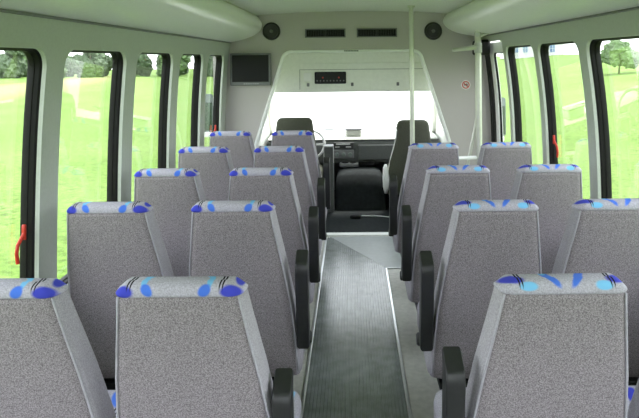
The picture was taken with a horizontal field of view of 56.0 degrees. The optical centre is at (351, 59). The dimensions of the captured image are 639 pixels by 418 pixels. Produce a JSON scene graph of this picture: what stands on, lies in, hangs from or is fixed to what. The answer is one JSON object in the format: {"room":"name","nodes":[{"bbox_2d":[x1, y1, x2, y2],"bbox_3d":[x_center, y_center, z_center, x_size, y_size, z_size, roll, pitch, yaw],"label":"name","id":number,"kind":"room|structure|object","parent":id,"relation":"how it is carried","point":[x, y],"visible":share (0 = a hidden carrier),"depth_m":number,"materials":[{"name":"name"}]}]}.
{"room":"vehicle interior","nodes":[
{"label":"vehicle interior","id":0,"kind":"room"},
{"bbox_2d":[0,12,229,284],"bbox_3d":[-1.107,0.571,2.335,0.117,2.120,6.170,-1,0,0],"label":"wall","id":1,"kind":"structure","parent":0,"point":[54,40],"depth_m":2.36,"materials":[{"name":"white plastic"}]},
{"bbox_2d":[0,47,41,277],"bbox_3d":[-1.167,0.436,1.873,0.098,0.992,0.675,-1,0,0],"label":"window","id":2,"kind":"structure","parent":1,"relation":"in","point":[26,242],"depth_m":2.18,"materials":[{"name":"black rubber"}]},
{"bbox_2d":[59,50,122,283],"bbox_3d":[-1.167,0.436,2.645,0.098,0.992,0.680,-1,0,0],"label":"window","id":3,"kind":"structure","parent":1,"relation":"in","point":[117,58],"depth_m":2.96,"materials":[{"name":"black rubber"}]},
{"bbox_2d":[0,8,231,42],"bbox_3d":[-1.093,-0.154,2.325,0.022,0.010,6.150,-1,0,0],"label":"trim","id":4,"kind":"structure","parent":1,"relation":"attached to","point":[1,10],"depth_m":2.47,"materials":[{"name":"grey plastic"}]},
{"bbox_2d":[0,0,261,41],"bbox_3d":[-0.955,-0.289,2.330,0.288,0.262,6.160,-1,0,0],"label":"overhead luggage compartment","id":5,"kind":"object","parent":1,"relation":"attached to","point":[220,20],"depth_m":2.89,"materials":[{"name":"white plastic"}]},
{"bbox_2d":[141,52,170,167],"bbox_3d":[-1.167,0.436,3.422,0.098,0.992,0.675,-1,0,0],"label":"window","id":6,"kind":"structure","parent":1,"relation":"in","point":[166,60],"depth_m":3.73,"materials":[{"name":"black rubber"}]},
{"bbox_2d":[183,54,200,146],"bbox_3d":[-1.167,0.436,4.190,0.098,0.992,0.650,-1,0,0],"label":"window","id":7,"kind":"structure","parent":1,"relation":"in","point":[197,57],"depth_m":4.49,"materials":[{"name":"black rubber"}]},
{"bbox_2d":[204,94,212,136],"bbox_3d":[-1.257,0.576,6.150,0.564,0.476,0.118,-1,0,-22],"label":"mirror","id":8,"kind":"object","parent":1,"relation":"in","point":[209,97],"visible":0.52,"depth_m":6.03,"materials":[{"name":"clear glass"}]},
{"bbox_2d":[205,102,211,129],"bbox_3d":[-1.454,0.566,6.027,0.096,0.279,0.007,-1,0,0],"label":"mirror glass","id":9,"kind":"object","parent":8,"relation":"on","point":[208,105],"depth_m":6.02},
{"bbox_2d":[210,55,221,131],"bbox_3d":[-1.167,0.436,4.928,0.098,0.992,0.615,-1,0,0],"label":"window","id":10,"kind":"structure","parent":1,"relation":"in","point":[218,68],"depth_m":5.21,"materials":[{"name":"black rubber"}]},
{"bbox_2d":[259,95,273,145],"bbox_3d":[-0.993,0.755,6.520,0.097,1.810,2.060,-1,0,0],"label":"wall","id":11,"kind":"structure","parent":0,"point":[265,135],"depth_m":6.94,"materials":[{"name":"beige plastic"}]},
{"bbox_2d":[268,102,273,135],"bbox_3d":[-0.965,0.418,6.901,0.072,1.102,0.856,-1,0,-3],"label":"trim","id":12,"kind":"structure","parent":11,"relation":"attached to","point":[270,112],"depth_m":7.11,"materials":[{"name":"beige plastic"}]},
{"bbox_2d":[223,0,474,15],"bbox_3d":[-0.005,-0.459,2.310,2.400,0.162,6.220,-1,0,0],"label":"ceiling","id":13,"kind":"structure","parent":0,"point":[256,7],"depth_m":4.74,"materials":[{"name":"plastic"}]},
{"bbox_2d":[213,11,491,164],"bbox_3d":[0.005,0.540,5.445,2.500,2.120,0.090,-1,0,0],"label":"wall","id":14,"kind":"structure","parent":0,"point":[447,69],"depth_m":5.40,"materials":[{"name":"painted plastic panel"}]},
{"bbox_2d":[230,53,270,85],"bbox_3d":[-0.907,0.084,5.375,0.364,0.290,0.049,-1,0,0],"label":"monitor","id":15,"kind":"object","parent":14,"relation":"attached to","point":[246,69],"visible":1,"depth_m":5.35,"materials":[{"name":"grey plastic"}]},
{"bbox_2d":[262,22,279,39],"bbox_3d":[-0.725,-0.259,5.393,0.162,0.162,0.024,-1,0,0],"label":"speaker","id":16,"kind":"object","parent":14,"relation":"attached to","point":[271,30],"visible":1,"depth_m":5.39},
{"bbox_2d":[305,28,345,37],"bbox_3d":[-0.240,-0.241,5.394,0.365,0.081,0.012,-1,0,0],"label":"air vent","id":17,"kind":"object","parent":14,"relation":"in","point":[309,33],"visible":1,"depth_m":5.39,"materials":[{"name":"grey plastic"}]},
{"bbox_2d":[344,50,358,51],"bbox_3d":[-0.007,-0.082,5.385,0.132,0.015,0.005,-1,0,0],"label":"name plate","id":18,"kind":"object","parent":14,"relation":"attached to","point":[344,50],"visible":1,"depth_m":5.38,"materials":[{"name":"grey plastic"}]},
{"bbox_2d":[254,49,450,148],"bbox_3d":[0.007,0.754,5.449,1.814,1.695,0.122,-1,0,0],"label":"trim","id":19,"kind":"structure","parent":14,"relation":"attached to","point":[256,144],"depth_m":5.39,"materials":[{"name":"white plastic"}]},
{"bbox_2d":[357,28,396,36],"bbox_3d":[0.224,-0.246,5.394,0.363,0.081,0.012,-1,0,0],"label":"air vent","id":20,"kind":"object","parent":14,"relation":"in","point":[361,32],"visible":1,"depth_m":5.39,"materials":[{"name":"grey plastic"}]},
{"bbox_2d":[424,22,441,39],"bbox_3d":[0.730,-0.260,5.393,0.162,0.162,0.024,-1,0,0],"label":"speaker","id":21,"kind":"object","parent":14,"relation":"attached to","point":[433,30],"visible":1,"depth_m":5.39},
{"bbox_2d":[461,80,469,89],"bbox_3d":[1.024,0.224,5.397,0.084,0.084,0.008,-1,0,0],"label":"warning sticker","id":22,"kind":"object","parent":14,"relation":"attached to","point":[465,84],"visible":1,"depth_m":5.40,"materials":[{"name":"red plastic"}]},
{"bbox_2d":[319,162,388,189],"bbox_3d":[0.013,1.275,7.460,2.060,0.750,0.080,-1,0,0],"label":"wall","id":23,"kind":"structure","parent":0,"point":[379,165],"depth_m":7.42,"materials":[{"name":"black plastic"}]},
{"bbox_2d":[314,128,395,131],"bbox_3d":[0.014,1.425,8.000,2.000,1.070,1.000,-1,0,0],"label":"hood","id":24,"kind":"object","parent":23,"relation":"attached to","point":[363,129],"visible":0.14,"depth_m":7.64,"materials":[{"name":"white paint"}]},
{"bbox_3d":[0.005,0.510,7.050,1.920,0.780,0.740,-1,0,0],"label":"window","id":25,"kind":"structure","parent":23,"relation":"in","visible":0},
{"bbox_2d":[316,128,344,130],"bbox_3d":[-0.216,0.862,7.458,0.452,0.026,0.022,-1,0,-4],"label":"wiper","id":26,"kind":"object","parent":25,"relation":"attached to","point":[337,128],"visible":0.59,"depth_m":7.45,"materials":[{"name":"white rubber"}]},
{"bbox_2d":[293,190,439,417],"bbox_3d":[0.041,1.630,3.325,2.650,0.060,8.350,-1,0,0],"label":"floor","id":27,"kind":"structure","parent":0,"point":[423,388],"depth_m":3.64,"materials":[{"name":"grey plastic"}]},
{"bbox_2d":[0,278,115,417],"bbox_3d":[-0.843,1.073,1.752,0.448,1.072,0.646,-1,0,0],"label":"seat","id":28,"kind":"object","parent":27,"relation":"on","point":[49,367],"visible":0.88,"depth_m":1.49,"materials":[{"name":"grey fabric"}]},
{"bbox_2d":[108,390,115,414],"bbox_3d":[-0.842,1.210,1.850,0.448,0.168,0.450,-1,0,0],"label":"cushion","id":29,"kind":"object","parent":28,"relation":"on","point":[112,393],"depth_m":2.00,"materials":[{"name":"fabric"}]},
{"bbox_2d":[67,201,174,389],"bbox_3d":[-0.897,1.073,2.557,0.448,1.072,0.646,-1,0,0],"label":"seat","id":30,"kind":"object","parent":27,"relation":"on","point":[109,244],"visible":0.41,"depth_m":2.29,"materials":[{"name":"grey fabric"}]},
{"bbox_2d":[134,168,206,276],"bbox_3d":[-0.897,1.073,3.257,0.448,1.072,0.646,-1,0,0],"label":"seat","id":31,"kind":"object","parent":27,"relation":"on","point":[172,193],"visible":0.23,"depth_m":2.98,"materials":[{"name":"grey fabric"}]},
{"bbox_2d":[178,146,233,200],"bbox_3d":[-0.897,1.073,4.007,0.448,1.072,0.646,-1,0,0],"label":"seat","id":32,"kind":"object","parent":27,"relation":"on","point":[214,165],"visible":0.17,"depth_m":3.71,"materials":[{"name":"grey fabric"}]},
{"bbox_2d":[115,276,301,417],"bbox_3d":[-0.378,1.068,1.752,0.482,1.072,0.646,-1,0,0],"label":"seat","id":33,"kind":"object","parent":27,"relation":"on","point":[191,346],"visible":1,"depth_m":1.48,"materials":[{"name":"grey fabric"}]},
{"bbox_2d":[293,390,301,417],"bbox_3d":[-0.394,1.205,1.850,0.448,0.168,0.450,-1,0,0],"label":"cushion","id":34,"kind":"object","parent":33,"relation":"on","point":[297,401],"depth_m":1.99,"materials":[{"name":"fabric"}]},
{"bbox_2d":[210,131,254,168],"bbox_3d":[-0.897,1.073,4.827,0.448,1.072,0.646,-1,0,0],"label":"seat","id":35,"kind":"object","parent":27,"relation":"on","point":[240,144],"visible":0.27,"depth_m":4.53,"materials":[{"name":"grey fabric"}]},
{"bbox_2d":[189,200,311,381],"bbox_3d":[-0.411,1.068,2.557,0.486,1.072,0.646,-1,0,0],"label":"seat","id":36,"kind":"object","parent":27,"relation":"on","point":[242,239],"visible":0.61,"depth_m":2.30,"materials":[{"name":"grey fabric"}]},
{"bbox_2d":[300,349,304,370],"bbox_3d":[-0.428,1.206,2.655,0.448,0.168,0.450,-1,0,0],"label":"cushion","id":37,"kind":"object","parent":36,"relation":"on","point":[301,350],"depth_m":2.46,"materials":[{"name":"fabric"}]},
{"bbox_2d":[228,167,320,302],"bbox_3d":[-0.411,1.068,3.257,0.486,1.072,0.646,-1,0,0],"label":"seat","id":38,"kind":"object","parent":27,"relation":"on","point":[276,185],"visible":0.46,"depth_m":2.99,"materials":[{"name":"grey fabric"}]},
{"bbox_2d":[311,283,314,300],"bbox_3d":[-0.428,1.206,3.355,0.448,0.168,0.450,-1,0,0],"label":"cushion","id":39,"kind":"object","parent":38,"relation":"on","point":[312,284],"depth_m":3.16,"materials":[{"name":"fabric"}]},
{"bbox_2d":[253,146,326,255],"bbox_3d":[-0.411,1.068,4.007,0.486,1.072,0.646,-1,0,0],"label":"seat","id":40,"kind":"object","parent":27,"relation":"on","point":[293,158],"visible":0.3,"depth_m":3.73,"materials":[{"name":"grey fabric"}]},
{"bbox_2d":[319,239,321,255],"bbox_3d":[-0.428,1.206,4.105,0.448,0.168,0.450,-1,0,0],"label":"cushion","id":41,"kind":"object","parent":40,"relation":"on","point":[320,240],"depth_m":3.92,"materials":[{"name":"fabric"}]},
{"bbox_2d":[276,117,322,177],"bbox_3d":[-0.589,1.100,6.497,0.520,1.012,0.706,-1,0,0],"label":"seat","id":42,"kind":"object","parent":27,"relation":"on","point":[284,123],"visible":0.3,"depth_m":6.15,"materials":[{"name":"grey fabric"}]},
{"bbox_2d":[271,130,330,215],"bbox_3d":[-0.411,1.068,4.827,0.486,1.072,0.646,-1,0,0],"label":"seat","id":43,"kind":"object","parent":27,"relation":"on","point":[303,138],"visible":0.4,"depth_m":4.55,"materials":[{"name":"grey fabric"}]},
{"bbox_2d":[301,238,326,415],"bbox_3d":[-0.230,1.598,2.325,0.016,0.008,6.150,-1,0,0],"label":"trim","id":44,"kind":"structure","parent":27,"relation":"on","point":[321,271],"depth_m":3.42,"materials":[{"name":"metal"}]},
{"bbox_2d":[323,144,333,211],"bbox_3d":[-0.242,1.252,6.367,0.108,0.702,0.146,-1,0,0],"label":"partition","id":45,"kind":"object","parent":27,"relation":"on","point":[328,149],"visible":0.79,"depth_m":6.30,"materials":[{"name":"grey plastic"}]},
{"bbox_2d":[303,237,407,417],"bbox_3d":[0.016,1.596,2.325,0.472,0.006,6.150,-1,0,0],"label":"mat","id":46,"kind":"object","parent":27,"relation":"on","point":[355,369],"visible":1,"depth_m":3.33,"materials":[{"name":"rubber"}]},
{"bbox_2d":[326,232,388,235],"bbox_3d":[0.016,1.594,5.490,1.600,0.012,0.080,-1,0,0],"label":"trim","id":47,"kind":"structure","parent":27,"relation":"on","point":[342,233],"depth_m":5.46,"materials":[{"name":"silver metal"}]},
{"bbox_2d":[335,167,385,209],"bbox_3d":[0.089,1.403,6.590,0.544,0.393,0.380,-1,0,0],"label":"engine cover","id":48,"kind":"object","parent":27,"relation":"on","point":[357,188],"visible":0.92,"depth_m":6.45,"materials":[{"name":"black plastic"}]},
{"bbox_2d":[266,127,438,166],"bbox_3d":[0.010,0.995,7.055,1.960,0.410,0.690,-1,0,0],"label":"dashboard","id":49,"kind":"object","parent":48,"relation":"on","point":[353,146],"visible":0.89,"depth_m":6.79,"materials":[{"name":"grey plastic"}]},
{"bbox_2d":[314,130,325,156],"bbox_3d":[-0.448,0.924,6.583,0.306,0.318,0.321,-1,0,37],"label":"steering wheel","id":50,"kind":"object","parent":49,"relation":"attached to","point":[315,131],"visible":0.2,"depth_m":6.56,"materials":[{"name":"grey plastic"}]},
{"bbox_2d":[340,162,357,166],"bbox_3d":[-0.033,1.178,6.765,0.210,0.045,0.110,-1,0,0],"label":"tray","id":51,"kind":"object","parent":49,"relation":"on","point":[342,164],"depth_m":6.71,"materials":[{"name":"black plastic"}]},
{"bbox_2d":[359,161,373,164],"bbox_3d":[0.167,1.166,6.780,0.170,0.045,0.040,-1,0,0],"label":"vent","id":52,"kind":"object","parent":49,"relation":"attached to","point":[360,162],"depth_m":6.76,"materials":[{"name":"black plastic"}]},
{"bbox_2d":[331,236,400,266],"bbox_3d":[0.499,1.593,5.013,1.394,0.004,0.825,-1,0,0],"label":"mat","id":53,"kind":"object","parent":27,"relation":"on","point":[380,249],"visible":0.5,"depth_m":5.10,"materials":[{"name":"plastic"}]},
{"bbox_2d":[407,5,414,144],"bbox_3d":[0.481,0.573,4.780,0.079,2.035,0.079,-1,0,0],"label":"pole","id":54,"kind":"object","parent":53,"relation":"on","point":[411,10],"visible":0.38,"depth_m":4.76,"materials":[{"name":"white metal"}]},
{"bbox_2d":[452,32,487,164],"bbox_3d":[0.815,0.673,4.872,0.651,1.828,0.112,-1,0,-9],"label":"guard rail","id":55,"kind":"object","parent":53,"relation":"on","point":[477,47],"visible":0.66,"depth_m":4.88,"materials":[{"name":"white metal"}]},
{"bbox_2d":[350,214,388,218],"bbox_3d":[0.258,1.580,6.082,0.555,0.035,0.076,-1,0,0],"label":"power cord","id":56,"kind":"object","parent":27,"relation":"on","point":[352,216],"visible":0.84,"depth_m":6.07,"materials":[{"name":"black rubber"}]},
{"bbox_2d":[385,267,412,417],"bbox_3d":[0.262,1.593,1.925,0.016,0.008,5.350,-1,0,0],"label":"trim","id":57,"kind":"structure","parent":27,"relation":"on","point":[386,269],"depth_m":3.26,"materials":[{"name":"metal"}]},
{"bbox_2d":[383,120,430,208],"bbox_3d":[0.611,1.106,6.497,0.575,0.975,0.706,-1,0,0],"label":"passenger seat","id":58,"kind":"object","parent":27,"relation":"on","point":[398,157],"visible":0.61,"depth_m":6.17,"materials":[{"name":"grey fabric"}]},
{"bbox_2d":[388,142,459,254],"bbox_3d":[0.486,1.059,4.077,0.486,1.072,0.646,-1,0,0],"label":"seat","id":59,"kind":"object","parent":27,"relation":"on","point":[420,156],"visible":0.4,"depth_m":3.81,"materials":[{"name":"grey fabric"}]},
{"bbox_2d":[392,235,395,250],"bbox_3d":[0.506,1.196,4.175,0.448,0.168,0.450,-1,0,0],"label":"cushion","id":60,"kind":"object","parent":59,"relation":"on","point":[393,236],"depth_m":3.99,"materials":[{"name":"fabric"}]},
{"bbox_2d":[400,165,491,309],"bbox_3d":[0.498,1.059,3.267,0.486,1.072,0.646,-1,0,0],"label":"seat","id":61,"kind":"object","parent":27,"relation":"on","point":[444,186],"visible":0.51,"depth_m":3.01,"materials":[{"name":"grey fabric"}]},
{"bbox_2d":[405,281,409,300],"bbox_3d":[0.518,1.196,3.365,0.448,0.168,0.450,-1,0,0],"label":"cushion","id":62,"kind":"object","parent":61,"relation":"on","point":[407,283],"depth_m":3.17,"materials":[{"name":"fabric"}]},
{"bbox_2d":[416,199,541,389],"bbox_3d":[0.508,1.059,2.527,0.486,1.072,0.646,-1,0,0],"label":"seat","id":63,"kind":"object","parent":27,"relation":"on","point":[486,241],"visible":0.57,"depth_m":2.27,"materials":[{"name":"grey fabric"}]},
{"bbox_2d":[417,302,429,373],"bbox_3d":[0.528,1.196,2.625,0.448,0.168,0.450,-1,0,0],"label":"cushion","id":64,"kind":"object","parent":63,"relation":"on","point":[426,353],"depth_m":2.45,"materials":[{"name":"fabric"}]},
{"bbox_2d":[477,142,531,199],"bbox_3d":[0.965,1.054,4.077,0.448,1.072,0.646,-1,0,0],"label":"seat","id":65,"kind":"object","parent":27,"relation":"on","point":[502,159],"visible":0.2,"depth_m":3.79,"materials":[{"name":"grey fabric"}]},
{"bbox_2d":[434,273,628,417],"bbox_3d":[0.479,1.059,1.747,0.486,1.072,0.646,-1,0,0],"label":"seat","id":66,"kind":"object","parent":27,"relation":"on","point":[550,345],"visible":1,"depth_m":1.48,"materials":[{"name":"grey fabric"}]},
{"bbox_2d":[434,387,466,417],"bbox_3d":[0.499,1.196,1.845,0.448,0.168,0.450,-1,0,0],"label":"cushion","id":67,"kind":"object","parent":66,"relation":"on","point":[438,397],"depth_m":1.98,"materials":[{"name":"fabric"}]},
{"bbox_2d":[509,164,582,273],"bbox_3d":[0.971,1.054,3.267,0.448,1.072,0.646,-1,0,0],"label":"seat","id":68,"kind":"object","parent":27,"relation":"on","point":[553,188],"visible":0.26,"depth_m":2.99,"materials":[{"name":"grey fabric"}]},
{"bbox_2d":[551,198,638,385],"bbox_3d":[0.978,1.054,2.527,0.448,1.072,0.646,-1,0,0],"label":"seat","id":69,"kind":"object","parent":27,"relation":"on","point":[600,235],"visible":0.23,"depth_m":2.25,"materials":[{"name":"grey fabric"}]},
{"bbox_2d":[627,378,638,417],"bbox_3d":[0.951,1.054,1.747,0.448,1.072,0.646,-1,0,0],"label":"seat","id":70,"kind":"object","parent":27,"relation":"on","point":[633,391],"visible":0.23,"depth_m":1.60,"materials":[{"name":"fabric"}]},
{"bbox_2d":[627,385,635,412],"bbox_3d":[0.952,1.192,1.845,0.448,0.168,0.450,-1,0,0],"label":"cushion","id":71,"kind":"object","parent":70,"relation":"on","point":[631,389],"depth_m":2.00,"materials":[{"name":"fabric"}]},
{"bbox_2d":[430,92,446,142],"bbox_3d":[1.008,0.735,6.520,0.097,1.810,2.060,-1,0,0],"label":"wall","id":72,"kind":"structure","parent":0,"point":[439,132],"depth_m":6.94,"materials":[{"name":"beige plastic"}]},
{"bbox_2d":[431,101,436,133],"bbox_3d":[0.973,0.399,6.901,0.070,1.102,0.857,-1,0,3],"label":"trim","id":73,"kind":"structure","parent":72,"relation":"attached to","point":[434,112],"depth_m":7.11,"materials":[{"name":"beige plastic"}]},
{"bbox_2d":[501,97,505,140],"bbox_3d":[1.301,0.633,6.305,0.618,0.491,0.110,-1,0,20],"label":"mirror","id":74,"kind":"object","parent":72,"relation":"attached to","point":[502,98],"visible":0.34,"depth_m":6.17,"materials":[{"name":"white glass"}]},
{"bbox_2d":[502,106,504,133],"bbox_3d":[1.536,0.620,6.178,0.080,0.290,0.007,-1,0,0],"label":"mirror glass","id":75,"kind":"object","parent":74,"relation":"on","point":[503,107],"depth_m":6.17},
{"bbox_2d":[481,9,638,198],"bbox_3d":[1.177,0.548,2.335,0.134,2.120,6.170,-1,0,0],"label":"wall","id":76,"kind":"structure","parent":0,"point":[582,32],"depth_m":3.06,"materials":[{"name":"white plastic"}]},
{"bbox_2d":[485,42,502,141],"bbox_3d":[1.238,0.720,5.010,0.100,1.735,0.780,-1,0,0],"label":"door","id":77,"kind":"structure","parent":76,"relation":"in","point":[495,47],"depth_m":5.15,"materials":[{"name":"black metal"}]},
{"bbox_2d":[508,45,530,141],"bbox_3d":[1.234,0.384,4.195,0.115,1.008,0.740,-1,0,0],"label":"window","id":78,"kind":"structure","parent":76,"relation":"in","point":[511,50],"depth_m":4.54,"materials":[{"name":"black rubber"}]},
{"bbox_2d":[443,0,638,35],"bbox_3d":[0.980,-0.328,2.330,0.326,0.241,6.160,-1,0,0],"label":"overhead luggage compartment","id":79,"kind":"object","parent":76,"relation":"attached to","point":[483,16],"depth_m":3.36,"materials":[{"name":"white plastic"}]},
{"bbox_2d":[540,41,573,163],"bbox_3d":[1.234,0.384,3.425,0.115,1.008,0.720,-1,0,0],"label":"window","id":80,"kind":"structure","parent":76,"relation":"in","point":[544,49],"depth_m":3.76,"materials":[{"name":"black rubber"}]},
{"bbox_2d":[483,6,638,36],"bbox_3d":[1.139,-0.206,2.325,0.022,0.010,6.150,-1,0,0],"label":"trim","id":81,"kind":"structure","parent":76,"relation":"attached to","point":[633,8],"depth_m":3.04,"materials":[{"name":"grey plastic"}]},
{"bbox_2d":[589,36,638,198],"bbox_3d":[1.234,0.384,2.650,0.115,1.008,0.710,-1,0,0],"label":"window","id":82,"kind":"structure","parent":76,"relation":"in","point":[595,56],"depth_m":2.98,"materials":[{"name":"black rubber"}]},
{"bbox_3d":[-0.001,-0.130,6.165,2.100,0.060,1.370,-1,0,0],"label":"ceiling","id":83,"kind":"structure","parent":0,"visible":0},
{"bbox_2d":[274,52,429,92],"bbox_3d":[0.016,0.110,6.297,1.630,0.419,0.646,-1,0,0],"label":"panel","id":84,"kind":"object","parent":83,"relation":"attached to","point":[364,71],"visible":0.94,"depth_m":5.99,"materials":[{"name":"beige plastic"}]},
{"bbox_2d":[304,73,311,81],"bbox_3d":[-0.443,0.172,5.986,0.080,0.085,0.011,-1,0,0],"label":"switch plate","id":85,"kind":"object","parent":84,"relation":"attached to","point":[307,76],"depth_m":5.98,"materials":[{"name":"white plastic"}]},
{"label":"outside","id":86,"kind":"structure","parent":0,"visible":0},
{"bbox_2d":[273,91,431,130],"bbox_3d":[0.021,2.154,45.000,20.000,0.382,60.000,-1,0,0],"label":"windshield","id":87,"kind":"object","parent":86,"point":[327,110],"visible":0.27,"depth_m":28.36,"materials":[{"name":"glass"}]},
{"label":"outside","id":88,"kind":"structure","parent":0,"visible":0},
{"bbox_2d":[0,54,638,278],"bbox_3d":[0.008,0.845,70.000,300.000,3.290,260.000,-1,0,0],"label":"ground","id":89,"kind":"structure","parent":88,"point":[83,144],"depth_m":19.71,"materials":[{"name":"green plant"}]},
{"bbox_2d":[0,51,26,78],"bbox_3d":[-55.014,0.133,97.097,5.791,6.714,5.117,-1,0,43],"label":"tree","id":90,"kind":"object","parent":89,"relation":"on","point":[12,64],"visible":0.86,"depth_m":95.63,"materials":[{"name":"green plant"}]},
{"bbox_2d":[65,55,74,76],"bbox_3d":[-51.599,-0.336,106.940,5.952,7.929,5.207,-1,0,38],"label":"tree","id":91,"kind":"object","parent":89,"relation":"on","point":[68,64],"visible":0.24,"depth_m":105.47,"materials":[{"name":"green plant"}]},
{"bbox_2d":[71,53,108,77],"bbox_3d":[-42.243,-0.407,96.732,5.781,7.700,5.056,-1,0,-21],"label":"tree","id":92,"kind":"object","parent":89,"relation":"on","point":[85,65],"visible":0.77,"depth_m":95.71,"materials":[{"name":"green plant"}]},
{"bbox_2d":[94,53,111,75],"bbox_3d":[-45.369,0.072,107.262,5.176,6.792,5.858,-1,0,-13],"label":"tree","id":93,"kind":"object","parent":89,"relation":"on","point":[104,56],"visible":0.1,"depth_m":106.65,"materials":[{"name":"green plant"}]},
{"bbox_2d":[136,54,153,76],"bbox_3d":[-35.287,-0.240,97.258,5.362,7.035,6.068,-1,0,34],"label":"tree","id":94,"kind":"object","parent":89,"relation":"on","point":[144,68],"visible":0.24,"depth_m":96.71,"materials":[{"name":"green plant"}]},
{"bbox_2d":[156,55,188,74],"bbox_3d":[-32.098,-0.581,107.292,5.856,7.801,5.123,-1,0,-16],"label":"tree","id":95,"kind":"object","parent":89,"relation":"on","point":[186,71],"visible":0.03,"depth_m":106.87,"materials":[{"name":"green plant"}]},
{"bbox_2d":[156,55,191,76],"bbox_3d":[-28.940,-0.536,97.588,5.708,7.400,5.232,-1,0,-17],"label":"tree","id":96,"kind":"object","parent":89,"relation":"on","point":[183,65],"visible":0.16,"depth_m":96.41,"materials":[{"name":"green plant"}]},
{"bbox_2d":[207,56,212,76],"bbox_3d":[-22.383,-0.509,97.047,4.908,7.475,5.611,-1,0,38],"label":"tree","id":97,"kind":"object","parent":89,"relation":"on","point":[210,61],"visible":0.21,"depth_m":94.68,"materials":[{"name":"green plant"}]},
{"bbox_2d":[500,40,563,58],"bbox_3d":[38.719,-3.305,130.000,12.500,6.000,9.000,-1,0,0],"label":"house","id":98,"kind":"structure","parent":89,"relation":"on","point":[521,52],"depth_m":126.01,"materials":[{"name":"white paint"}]},
{"bbox_2d":[600,40,638,73],"bbox_3d":[19.946,-0.287,44.933,2.810,2.720,2.920,-1,0,0],"label":"young tree","id":99,"kind":"object","parent":89,"relation":"on","point":[615,53],"visible":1,"depth_m":44.07,"materials":[{"name":"green plant"}]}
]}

